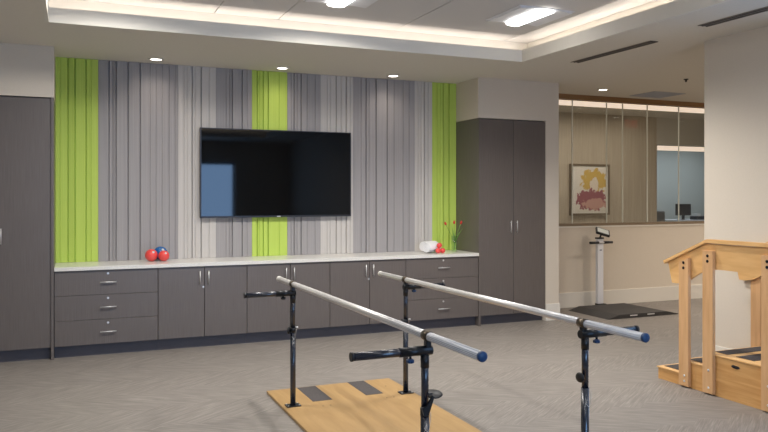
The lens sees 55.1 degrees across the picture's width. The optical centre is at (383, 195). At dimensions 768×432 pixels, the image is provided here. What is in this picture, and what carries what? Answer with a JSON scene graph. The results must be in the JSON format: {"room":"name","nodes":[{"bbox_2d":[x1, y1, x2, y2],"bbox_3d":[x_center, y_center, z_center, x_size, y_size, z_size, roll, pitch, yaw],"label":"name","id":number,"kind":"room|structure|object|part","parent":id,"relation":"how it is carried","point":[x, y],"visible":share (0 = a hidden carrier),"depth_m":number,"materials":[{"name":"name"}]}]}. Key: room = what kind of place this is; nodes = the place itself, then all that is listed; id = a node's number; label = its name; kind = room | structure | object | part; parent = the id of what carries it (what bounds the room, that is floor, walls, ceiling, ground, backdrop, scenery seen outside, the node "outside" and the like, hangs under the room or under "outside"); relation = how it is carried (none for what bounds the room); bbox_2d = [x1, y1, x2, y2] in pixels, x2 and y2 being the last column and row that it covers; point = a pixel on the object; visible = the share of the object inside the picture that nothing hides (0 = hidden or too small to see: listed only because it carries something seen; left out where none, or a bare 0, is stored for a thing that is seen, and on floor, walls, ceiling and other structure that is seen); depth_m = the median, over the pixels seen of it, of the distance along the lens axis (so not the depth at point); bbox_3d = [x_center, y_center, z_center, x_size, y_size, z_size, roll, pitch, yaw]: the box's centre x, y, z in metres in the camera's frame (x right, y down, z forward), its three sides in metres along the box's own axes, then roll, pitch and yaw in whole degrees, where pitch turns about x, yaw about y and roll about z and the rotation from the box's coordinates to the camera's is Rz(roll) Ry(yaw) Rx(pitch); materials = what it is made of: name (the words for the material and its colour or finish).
{"room":"care facility","nodes":[
{"label":"care facility","id":0,"kind":"room"},
{"bbox_2d":[0,43,558,320],"bbox_3d":[-1.624,0.070,8.306,8.100,3.060,0.800,0,0,-23],"label":"wall","id":1,"kind":"structure","parent":0,"point":[25,70],"depth_m":9.27,"materials":[{"name":"paint"}]},
{"bbox_2d":[55,57,97,262],"bbox_3d":[-3.256,-0.380,7.807,0.417,2.159,0.038,0,0,-23],"label":"wall panel","id":2,"kind":"object","parent":1,"relation":"attached to","point":[76,80],"visible":1,"depth_m":7.80,"materials":[{"name":"green wood"}]},
{"bbox_2d":[98,60,177,260],"bbox_3d":[-2.681,-0.380,8.051,0.826,2.159,0.038,0,0,-23],"label":"wall panel","id":3,"kind":"object","parent":1,"relation":"attached to","point":[138,102],"visible":0.92,"depth_m":8.03,"materials":[{"name":"grey wood"}]},
{"bbox_2d":[178,65,215,258],"bbox_3d":[-2.107,-0.380,8.295,0.417,2.159,0.038,0,0,-23],"label":"wall panel","id":4,"kind":"object","parent":1,"relation":"attached to","point":[196,84],"visible":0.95,"depth_m":8.27,"materials":[{"name":"grey wood"}]},
{"bbox_2d":[216,68,251,257],"bbox_3d":[-1.724,-0.380,8.458,0.410,2.159,0.038,0,0,-23],"label":"wall panel","id":5,"kind":"object","parent":1,"relation":"attached to","point":[233,86],"visible":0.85,"depth_m":8.45,"materials":[{"name":"grey wood"}]},
{"bbox_2d":[252,70,286,255],"bbox_3d":[-1.340,-0.380,8.621,0.418,2.159,0.038,0,0,-23],"label":"wall panel","id":6,"kind":"object","parent":1,"relation":"attached to","point":[269,88],"visible":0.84,"depth_m":8.62,"materials":[{"name":"green wood"}]},
{"bbox_2d":[199,127,350,217],"bbox_3d":[-1.238,-0.261,8.604,1.800,1.014,0.064,0,0,-23],"label":"television","id":7,"kind":"object","parent":1,"relation":"attached to","point":[243,173],"visible":1,"depth_m":8.55,"materials":[{"name":"grey"}]},
{"bbox_2d":[287,73,320,254],"bbox_3d":[-0.957,-0.380,8.785,0.408,2.159,0.035,0,0,-23],"label":"wall panel","id":8,"kind":"object","parent":1,"relation":"attached to","point":[303,90],"visible":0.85,"depth_m":8.77,"materials":[{"name":"grey wood"}]},
{"bbox_2d":[321,75,352,253],"bbox_3d":[-0.576,-0.380,8.945,0.414,2.159,0.038,0,0,-23],"label":"wall panel","id":9,"kind":"object","parent":1,"relation":"attached to","point":[336,91],"visible":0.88,"depth_m":8.94,"materials":[{"name":"grey wood"}]},
{"bbox_2d":[353,77,414,252],"bbox_3d":[0.000,-0.380,9.190,0.830,2.159,0.038,0,0,-23],"label":"wall panel","id":10,"kind":"object","parent":1,"relation":"attached to","point":[383,109],"visible":1,"depth_m":9.17,"materials":[{"name":"grey wood"}]},
{"bbox_2d":[415,81,431,250],"bbox_3d":[0.498,-0.380,9.401,0.245,2.159,0.038,0,0,-23],"label":"wall panel","id":11,"kind":"object","parent":1,"relation":"attached to","point":[423,90],"visible":0.81,"depth_m":9.38,"materials":[{"name":"grey wood"}]},
{"bbox_2d":[432,82,455,249],"bbox_3d":[0.772,-0.380,9.517,0.345,2.159,0.038,0,0,-23],"label":"wall panel","id":12,"kind":"object","parent":1,"relation":"attached to","point":[443,94],"visible":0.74,"depth_m":9.51,"materials":[{"name":"green wood"}]},
{"bbox_2d":[546,303,559,320],"bbox_3d":[2.176,1.492,9.476,0.217,0.215,0.014,0,0,-23],"label":"baseboard","id":13,"kind":"structure","parent":1,"relation":"attached to","point":[555,307],"depth_m":9.47,"materials":[{"name":"white paint"}]},
{"bbox_2d":[559,93,703,108],"bbox_3d":[6.622,-1.425,12.295,10.200,0.070,0.120,0,0,-23],"label":"trim","id":14,"kind":"structure","parent":1,"relation":"attached to","point":[573,97],"depth_m":10.98,"materials":[{"name":"brown wood"}]},
{"bbox_2d":[80,0,654,42],"bbox_3d":[0.961,-1.745,3.279,5.192,0.060,8.785,0,0,-23],"label":"ceiling","id":15,"kind":"structure","parent":0,"point":[457,18],"depth_m":6.88,"materials":[{"name":"paint"}]},
{"bbox_2d":[303,0,377,7],"bbox_3d":[-0.317,-1.695,6.275,0.600,0.040,0.600,0,0,-23],"label":"recessed light","id":16,"kind":"object","parent":15,"relation":"in","point":[334,3],"visible":1,"depth_m":6.45,"materials":[{"name":"white plastic"}]},
{"bbox_2d":[486,5,574,26],"bbox_3d":[1.381,-1.695,6.996,0.600,0.040,0.600,0,0,-23],"label":"recessed light","id":17,"kind":"object","parent":15,"relation":"in","point":[538,18],"visible":1,"depth_m":6.93,"materials":[{"name":"white plastic"}]},
{"bbox_2d":[0,298,767,431],"bbox_3d":[3.785,1.650,8.614,18.300,0.100,19.100,0,0,-23],"label":"floor","id":18,"kind":"structure","parent":0,"point":[527,382],"depth_m":6.31,"materials":[{"name":"grey carpet"}]},
{"bbox_2d":[0,96,54,361],"bbox_3d":[-3.790,0.321,7.262,0.984,2.558,0.626,0,0,-23],"label":"tall cabinet","id":19,"kind":"object","parent":18,"relation":"on","point":[27,124],"visible":0.98,"depth_m":7.10,"materials":[{"name":"grey laminate"}]},
{"bbox_2d":[54,268,157,357],"bbox_3d":[-2.886,1.169,7.646,0.975,0.862,0.625,0,0,-23],"label":"base cabinet","id":20,"kind":"object","parent":18,"relation":"on","point":[97,312],"visible":0.99,"depth_m":7.38,"materials":[{"name":"grey laminate"}]},
{"bbox_3d":[-2.778,1.356,7.392,0.970,0.244,0.020,0,0,-23],"label":"drawer","id":21,"kind":"part","parent":20,"relation":"part of","materials":[{"name":"grey laminate"}]},
{"bbox_3d":[-2.778,1.109,7.392,0.970,0.244,0.020,0,0,-23],"label":"drawer","id":22,"kind":"part","parent":20,"relation":"part of","materials":[{"name":"grey laminate"}]},
{"bbox_3d":[-2.778,0.862,7.392,0.970,0.244,0.020,0,0,-23],"label":"drawer","id":23,"kind":"part","parent":20,"relation":"part of","materials":[{"name":"grey laminate"}]},
{"bbox_2d":[54,250,478,271],"bbox_3d":[-1.145,0.719,8.388,4.761,0.036,0.618,0,0,-23],"label":"countertop","id":24,"kind":"structure","parent":20,"relation":"on","point":[189,262],"depth_m":8.12,"materials":[{"name":"white stone"}]},
{"bbox_2d":[145,249,157,260],"bbox_3d":[-2.496,0.635,7.897,0.132,0.132,0.132,0,0,-23],"label":"exercise ball","id":25,"kind":"object","parent":24,"relation":"on","point":[151,254],"visible":1,"depth_m":7.85,"materials":[{"name":"red rubber"}]},
{"bbox_2d":[155,246,166,259],"bbox_3d":[-2.439,0.623,8.030,0.148,0.148,0.148,0,0,-23],"label":"exercise ball","id":26,"kind":"object","parent":24,"relation":"on","point":[159,249],"visible":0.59,"depth_m":7.98,"materials":[{"name":"blue rubber"}]},
{"bbox_2d":[158,250,168,260],"bbox_3d":[-2.365,0.643,7.910,0.116,0.116,0.116,0,0,-23],"label":"exercise ball","id":27,"kind":"object","parent":24,"relation":"on","point":[163,255],"visible":1,"depth_m":7.87,"materials":[{"name":"red rubber"}]},
{"bbox_2d":[419,241,436,250],"bbox_3d":[0.567,0.626,9.233,0.129,0.119,0.240,0,0,41],"label":"rolled towel","id":28,"kind":"object","parent":24,"relation":"on","point":[424,242],"visible":0.26,"depth_m":9.17,"materials":[{"name":"white fabric"}]},
{"bbox_2d":[422,242,440,251],"bbox_3d":[0.588,0.631,9.050,0.122,0.113,0.220,0,0,41],"label":"rolled towel","id":29,"kind":"object","parent":24,"relation":"on","point":[427,247],"visible":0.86,"depth_m":8.98,"materials":[{"name":"white fabric"}]},
{"bbox_3d":[0.888,0.603,9.285,0.076,0.195,0.076,0,0,-23],"label":"glass vase","id":30,"kind":"object","parent":24,"relation":"on","visible":0},
{"bbox_2d":[454,221,462,244],"bbox_3d":[0.942,0.499,9.296,0.132,0.374,0.030,0,0,-23],"label":"tulip","id":31,"kind":"object","parent":30,"relation":"in","point":[460,221],"visible":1,"depth_m":9.30,"materials":[{"name":"green plant"}]},
{"bbox_2d":[157,265,246,349],"bbox_3d":[-2.012,1.169,8.016,0.921,0.862,0.626,0,0,-23],"label":"base cabinet","id":32,"kind":"object","parent":18,"relation":"on","point":[199,306],"visible":1,"depth_m":7.75,"materials":[{"name":"grey"}]},
{"bbox_3d":[-2.112,1.109,7.675,0.465,0.738,0.020,0,0,-23],"label":"door","id":33,"kind":"part","parent":32,"relation":"part of","materials":[{"name":"grey laminate"}]},
{"bbox_3d":[-1.688,1.109,7.855,0.445,0.738,0.020,0,0,-23],"label":"door","id":34,"kind":"part","parent":32,"relation":"part of","materials":[{"name":"grey laminate"}]},
{"bbox_2d":[245,262,329,342],"bbox_3d":[-1.154,1.169,8.380,0.941,0.862,0.626,0,0,-23],"label":"base cabinet","id":35,"kind":"object","parent":18,"relation":"on","point":[268,318],"visible":0.75,"depth_m":8.11,"materials":[{"name":"grey"}]},
{"bbox_3d":[-1.259,1.109,8.037,0.475,0.738,0.020,0,0,-23],"label":"door","id":36,"kind":"part","parent":35,"relation":"part of","materials":[{"name":"grey laminate"}]},
{"bbox_3d":[-0.825,1.109,8.221,0.455,0.738,0.020,0,0,-23],"label":"door","id":37,"kind":"part","parent":35,"relation":"part of","materials":[{"name":"grey laminate"}]},
{"bbox_2d":[328,259,405,336],"bbox_3d":[-0.287,1.169,8.749,0.942,0.862,0.626,0,0,-23],"label":"base cabinet","id":38,"kind":"object","parent":18,"relation":"on","point":[359,282],"visible":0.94,"depth_m":8.47,"materials":[{"name":"grey"}]},
{"bbox_3d":[-0.392,1.109,8.405,0.476,0.738,0.020,0,0,-23],"label":"door","id":39,"kind":"part","parent":38,"relation":"part of","materials":[{"name":"grey laminate"}]},
{"bbox_3d":[0.043,1.109,8.589,0.456,0.738,0.020,0,0,-23],"label":"door","id":40,"kind":"part","parent":38,"relation":"part of","materials":[{"name":"grey laminate"}]},
{"bbox_2d":[406,256,477,328],"bbox_3d":[0.597,1.169,9.124,0.977,0.862,0.625,0,0,-23],"label":"base cabinet","id":41,"kind":"object","parent":18,"relation":"on","point":[428,308],"visible":0.7,"depth_m":8.87,"materials":[{"name":"grey"}]},
{"bbox_3d":[0.705,0.862,8.871,0.972,0.244,0.020,0,0,-23],"label":"drawer","id":42,"kind":"part","parent":41,"relation":"part of","materials":[{"name":"grey laminate"}]},
{"bbox_3d":[0.705,1.356,8.871,0.972,0.244,0.020,0,0,-23],"label":"drawer","id":43,"kind":"part","parent":41,"relation":"part of","materials":[{"name":"grey laminate"}]},
{"bbox_3d":[0.705,1.109,8.871,0.972,0.244,0.020,0,0,-23],"label":"drawer","id":44,"kind":"part","parent":41,"relation":"part of","materials":[{"name":"grey laminate"}]},
{"bbox_2d":[243,271,649,431],"bbox_3d":[0.195,1.114,4.614,1.667,0.970,3.442,0,0,-23],"label":"bars","id":45,"kind":"object","parent":18,"relation":"on","point":[377,405],"visible":1,"depth_m":5.15,"materials":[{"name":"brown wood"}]},
{"bbox_3d":[-0.844,0.730,5.470,0.382,0.038,0.038,0,0,-23],"label":"arm","id":46,"kind":"part","parent":45,"relation":"part of","materials":[{"name":"black metal"}]},
{"bbox_3d":[-0.685,1.575,5.537,0.110,0.007,0.080,0,0,-23],"label":"plate","id":47,"kind":"part","parent":45,"relation":"part of","materials":[{"name":"black metal"}]},
{"bbox_3d":[0.038,0.721,3.373,0.396,0.038,0.038,0,0,-23],"label":"arm","id":48,"kind":"part","parent":45,"relation":"part of","materials":[{"name":"black metal"}]},
{"bbox_3d":[-0.221,0.658,4.446,0.041,0.054,3.163,0,0,-23],"label":"handrail","id":49,"kind":"part","parent":45,"relation":"part of","materials":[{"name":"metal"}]},
{"bbox_3d":[0.174,1.575,5.902,0.110,0.007,0.080,0,0,-23],"label":"plate","id":50,"kind":"part","parent":45,"relation":"part of","materials":[{"name":"black metal"}]},
{"bbox_3d":[0.123,0.764,3.409,0.036,0.020,0.037,0,0,-23],"label":"star knob","id":51,"kind":"part","parent":45,"relation":"part of","materials":[{"name":"blue plastic"}]},
{"bbox_3d":[0.203,0.975,3.415,0.064,0.091,0.012,0,0,-23],"label":"lever","id":52,"kind":"part","parent":45,"relation":"part of","materials":[{"name":"black metal"}]},
{"bbox_3d":[0.234,0.935,3.478,0.088,0.025,0.086,0,0,-23],"label":"round knob","id":53,"kind":"part","parent":45,"relation":"part of","materials":[{"name":"black plastic"}]},
{"bbox_3d":[0.594,0.667,4.906,0.041,0.052,3.192,0,0,-23],"label":"handrail","id":54,"kind":"part","parent":45,"relation":"part of","materials":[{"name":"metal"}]},
{"bbox_3d":[1.020,0.945,3.833,0.010,0.054,0.054,0,0,-37],"label":"round knob","id":55,"kind":"part","parent":45,"relation":"part of","materials":[{"name":"black plastic"}]},
{"bbox_3d":[1.193,0.721,3.907,0.370,0.038,0.038,0,0,-23],"label":"arm","id":56,"kind":"part","parent":45,"relation":"part of","materials":[{"name":"black"}]},
{"bbox_2d":[456,118,544,325],"bbox_3d":[1.504,0.321,9.509,0.988,2.558,0.626,0,0,-23],"label":"tall cabinet","id":57,"kind":"object","parent":18,"relation":"on","point":[500,163],"visible":0.88,"depth_m":9.26,"materials":[{"name":"grey laminate"}]},
{"bbox_3d":[1.402,0.265,9.167,0.475,2.426,0.020,0,0,-23],"label":"door","id":58,"kind":"part","parent":57,"relation":"part of","materials":[{"name":"grey laminate"}]},
{"bbox_3d":[1.845,0.265,9.355,0.475,2.426,0.020,0,0,-23],"label":"door","id":59,"kind":"part","parent":57,"relation":"part of","materials":[{"name":"grey laminate"}]},
{"bbox_2d":[568,227,677,319],"bbox_3d":[3.269,1.019,10.175,1.210,1.158,0.942,0,0,-23],"label":"scale","id":60,"kind":"object","parent":18,"relation":"on","point":[600,309],"visible":1,"depth_m":10.22,"materials":[{"name":"black metal"}]},
{"bbox_3d":[3.128,0.500,10.506,0.173,0.103,0.089,0,0,2],"label":"display panel","id":61,"kind":"part","parent":60,"relation":"part of","materials":[{"name":"white"}]},
{"bbox_2d":[657,211,664,221],"bbox_3d":[5.973,0.944,15.680,0.556,1.248,0.583,0,0,-23],"label":"office chair","id":62,"kind":"object","parent":18,"relation":"on","point":[660,214],"visible":0.03,"depth_m":15.91,"materials":[{"name":"grey fabric"}]},
{"bbox_2d":[665,219,703,221],"bbox_3d":[7.817,1.070,17.223,3.150,1.060,0.700,0,0,-23],"label":"countertop","id":63,"kind":"structure","parent":18,"relation":"on","point":[665,219],"depth_m":16.50,"materials":[{"name":"grey"}]},
{"bbox_2d":[675,204,690,219],"bbox_3d":[6.784,0.360,16.687,0.430,0.360,0.160,0,0,-23],"label":"computer monitor","id":64,"kind":"object","parent":63,"relation":"on","point":[684,209],"visible":1,"depth_m":16.66,"materials":[{"name":"grey plastic"}]},
{"bbox_2d":[690,213,703,219],"bbox_3d":[7.257,0.470,16.877,0.450,0.140,0.200,0,0,-23],"label":"paper tray","id":65,"kind":"object","parent":63,"relation":"on","point":[695,216],"visible":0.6,"depth_m":16.77,"materials":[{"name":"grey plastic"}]},
{"bbox_2d":[657,239,767,411],"bbox_3d":[3.109,0.975,5.732,0.790,1.249,1.922,0,0,-23],"label":"stairs","id":66,"kind":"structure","parent":18,"relation":"on","point":[740,375],"depth_m":5.89,"materials":[{"name":"brown wood"}]},
{"bbox_3d":[2.519,1.052,6.164,0.033,1.072,0.106,0,0,-23],"label":"post","id":67,"kind":"part","parent":66,"relation":"part of","materials":[{"name":"brown wood"}]},
{"bbox_3d":[2.618,1.014,5.931,0.033,1.148,0.106,0,0,-23],"label":"post","id":68,"kind":"part","parent":66,"relation":"part of","materials":[{"name":"brown wood"}]},
{"bbox_3d":[2.789,0.468,5.603,0.066,0.236,1.735,0,0,-23],"label":"handrail","id":69,"kind":"part","parent":66,"relation":"part of","materials":[{"name":"brown wood"}]},
{"bbox_3d":[2.796,0.565,5.584,0.022,0.358,1.695,0,0,-23],"label":"rail panel","id":70,"kind":"part","parent":66,"relation":"part of","materials":[{"name":"brown wood"}]},
{"bbox_3d":[3.462,0.565,5.829,0.022,0.358,1.625,0,0,-23],"label":"rail panel","id":71,"kind":"part","parent":66,"relation":"part of","materials":[{"name":"brown wood"}]},
{"bbox_3d":[3.240,1.052,6.405,0.016,1.072,0.106,0,0,-23],"label":"post","id":72,"kind":"part","parent":66,"relation":"part of","materials":[{"name":"brown wood"}]},
{"bbox_3d":[2.834,1.014,5.423,0.033,1.148,0.106,0,0,-23],"label":"post","id":73,"kind":"part","parent":66,"relation":"part of","materials":[{"name":"brown wood"}]},
{"bbox_2d":[0,0,767,119],"bbox_3d":[3.785,-1.480,8.614,18.300,0.040,19.100,0,0,-23],"label":"ceiling","id":74,"kind":"structure","parent":0,"point":[677,55],"depth_m":7.76,"materials":[{"name":"paint"}]},
{"bbox_2d":[148,58,163,60],"bbox_3d":[-2.430,-1.456,7.844,0.166,0.007,0.166,0,0,-23],"label":"recessed light","id":75,"kind":"object","parent":74,"relation":"in","point":[152,59],"visible":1,"depth_m":7.84,"materials":[{"name":"white plastic"}]},
{"bbox_2d":[275,67,289,69],"bbox_3d":[-1.159,-1.456,8.384,0.166,0.007,0.166,0,0,-23],"label":"recessed light","id":76,"kind":"object","parent":74,"relation":"in","point":[280,68],"visible":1,"depth_m":8.39,"materials":[{"name":"white plastic"}]},
{"bbox_2d":[48,0,674,49],"bbox_3d":[0.961,-1.607,3.279,5.192,0.215,8.785,0,0,-23],"label":"cove","id":77,"kind":"structure","parent":74,"relation":"attached to","point":[69,4],"depth_m":7.12,"materials":[{"name":"white paint"}]},
{"bbox_2d":[42,0,730,61],"bbox_3d":[0.961,-1.523,3.279,4.732,0.128,8.325,0,0,-23],"label":"trim","id":78,"kind":"structure","parent":74,"relation":"attached to","point":[675,8],"depth_m":6.82,"materials":[{"name":"white paint"}]},
{"bbox_2d":[571,41,657,62],"bbox_3d":[2.311,-1.456,7.480,0.106,0.006,1.193,0,0,-23],"label":"ceiling vent","id":79,"kind":"object","parent":74,"relation":"in","point":[647,42],"visible":1,"depth_m":7.41,"materials":[{"name":"grey metal"}]},
{"bbox_2d":[559,100,703,112],"bbox_3d":[4.752,-1.403,11.838,6.000,0.095,0.100,0,0,-23],"label":"strip light","id":80,"kind":"object","parent":74,"relation":"attached to","point":[561,102],"visible":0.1,"depth_m":11.40,"materials":[{"name":"white plastic"}]},
{"bbox_2d":[631,91,685,97],"bbox_3d":[3.931,-1.453,10.588,0.570,0.012,0.500,0,0,-23],"label":"ceiling vent","id":81,"kind":"object","parent":74,"relation":"in","point":[655,94],"visible":1,"depth_m":10.52,"materials":[{"name":"grey metal"}]},
{"bbox_2d":[698,7,767,26],"bbox_3d":[3.188,-1.456,5.234,0.106,0.006,2.344,0,0,-23],"label":"ceiling vent","id":82,"kind":"object","parent":74,"relation":"in","point":[764,9],"visible":1,"depth_m":5.99,"materials":[{"name":"grey metal"}]},
{"bbox_2d":[559,112,656,222],"bbox_3d":[2.651,0.070,12.695,5.200,3.060,0.100,0,0,-23],"label":"wall","id":83,"kind":"structure","parent":0,"point":[589,130],"depth_m":13.29,"materials":[{"name":"beige paint"}]},
{"bbox_2d":[569,164,609,214],"bbox_3d":[3.644,-0.113,13.034,0.854,0.905,0.048,0,0,-23],"label":"framed picture","id":84,"kind":"object","parent":83,"relation":"attached to","point":[589,180],"visible":0.91,"depth_m":13.02,"materials":[{"name":"brown"}]},
{"bbox_2d":[576,167,605,211],"bbox_3d":[3.678,-0.110,13.038,0.680,0.780,0.004,0,0,-23],"label":"print","id":85,"kind":"object","parent":84,"relation":"attached to","point":[590,181],"depth_m":13.03},
{"bbox_2d":[657,117,703,146],"bbox_3d":[7.795,-1.210,14.906,6.000,0.500,0.150,0,0,-23],"label":"soffit","id":86,"kind":"object","parent":83,"relation":"attached to","point":[691,131],"depth_m":13.90,"materials":[{"name":"grey paint"}]},
{"bbox_2d":[657,145,703,151],"bbox_3d":[7.601,-0.912,14.981,5.300,0.085,0.100,0,0,-23],"label":"strip light","id":87,"kind":"object","parent":86,"relation":"attached to","point":[666,148],"visible":0.34,"depth_m":14.13,"materials":[{"name":"white plastic"}]},
{"bbox_2d":[559,225,703,292],"bbox_3d":[6.619,1.028,12.304,10.200,1.145,0.120,0,0,-23],"label":"wall","id":88,"kind":"structure","parent":0,"point":[634,259],"depth_m":10.94,"materials":[{"name":"paint"}]},
{"bbox_2d":[559,284,701,307],"bbox_3d":[6.605,1.492,12.226,10.086,0.215,0.014,0,0,-23],"label":"baseboard","id":89,"kind":"structure","parent":88,"relation":"attached to","point":[637,295],"depth_m":10.96,"materials":[{"name":"white"}]},
{"bbox_2d":[559,224,703,227],"bbox_3d":[6.619,0.445,12.303,10.200,0.020,0.142,0,0,-23],"label":"trim","id":90,"kind":"structure","parent":88,"relation":"on","point":[661,224],"depth_m":10.94,"materials":[{"name":"white"}]},
{"bbox_2d":[559,221,703,225],"bbox_3d":[6.619,0.415,12.304,10.200,0.040,0.100,0,0,-23],"label":"trim","id":91,"kind":"structure","parent":88,"relation":"attached to","point":[666,222],"depth_m":11.01,"materials":[{"name":"brown"}]},
{"bbox_2d":[572,100,693,222],"bbox_3d":[3.559,-0.497,11.005,3.544,1.785,0.014,0,0,-23],"label":"glass wall","id":92,"kind":"structure","parent":91,"relation":"on","point":[572,100],"depth_m":11.00,"materials":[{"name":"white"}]},
{"bbox_2d":[657,145,703,218],"bbox_3d":[6.477,0.070,18.013,6.000,3.060,0.100,0,0,-23],"label":"wall","id":93,"kind":"structure","parent":0,"point":[691,163],"depth_m":18.34,"materials":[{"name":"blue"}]},
{"bbox_2d":[704,26,767,348],"bbox_3d":[9.463,0.070,5.220,10.500,3.060,8.215,0,0,-23],"label":"wall","id":94,"kind":"structure","parent":0,"point":[735,65],"depth_m":6.63,"materials":[{"name":"paint"}]},
{"bbox_2d":[715,345,728,350],"bbox_3d":[4.621,1.492,3.172,0.014,0.215,8.229,0,0,-23],"label":"baseboard","id":95,"kind":"structure","parent":94,"relation":"attached to","point":[717,348],"depth_m":6.77,"materials":[{"name":"white"}]}
]}

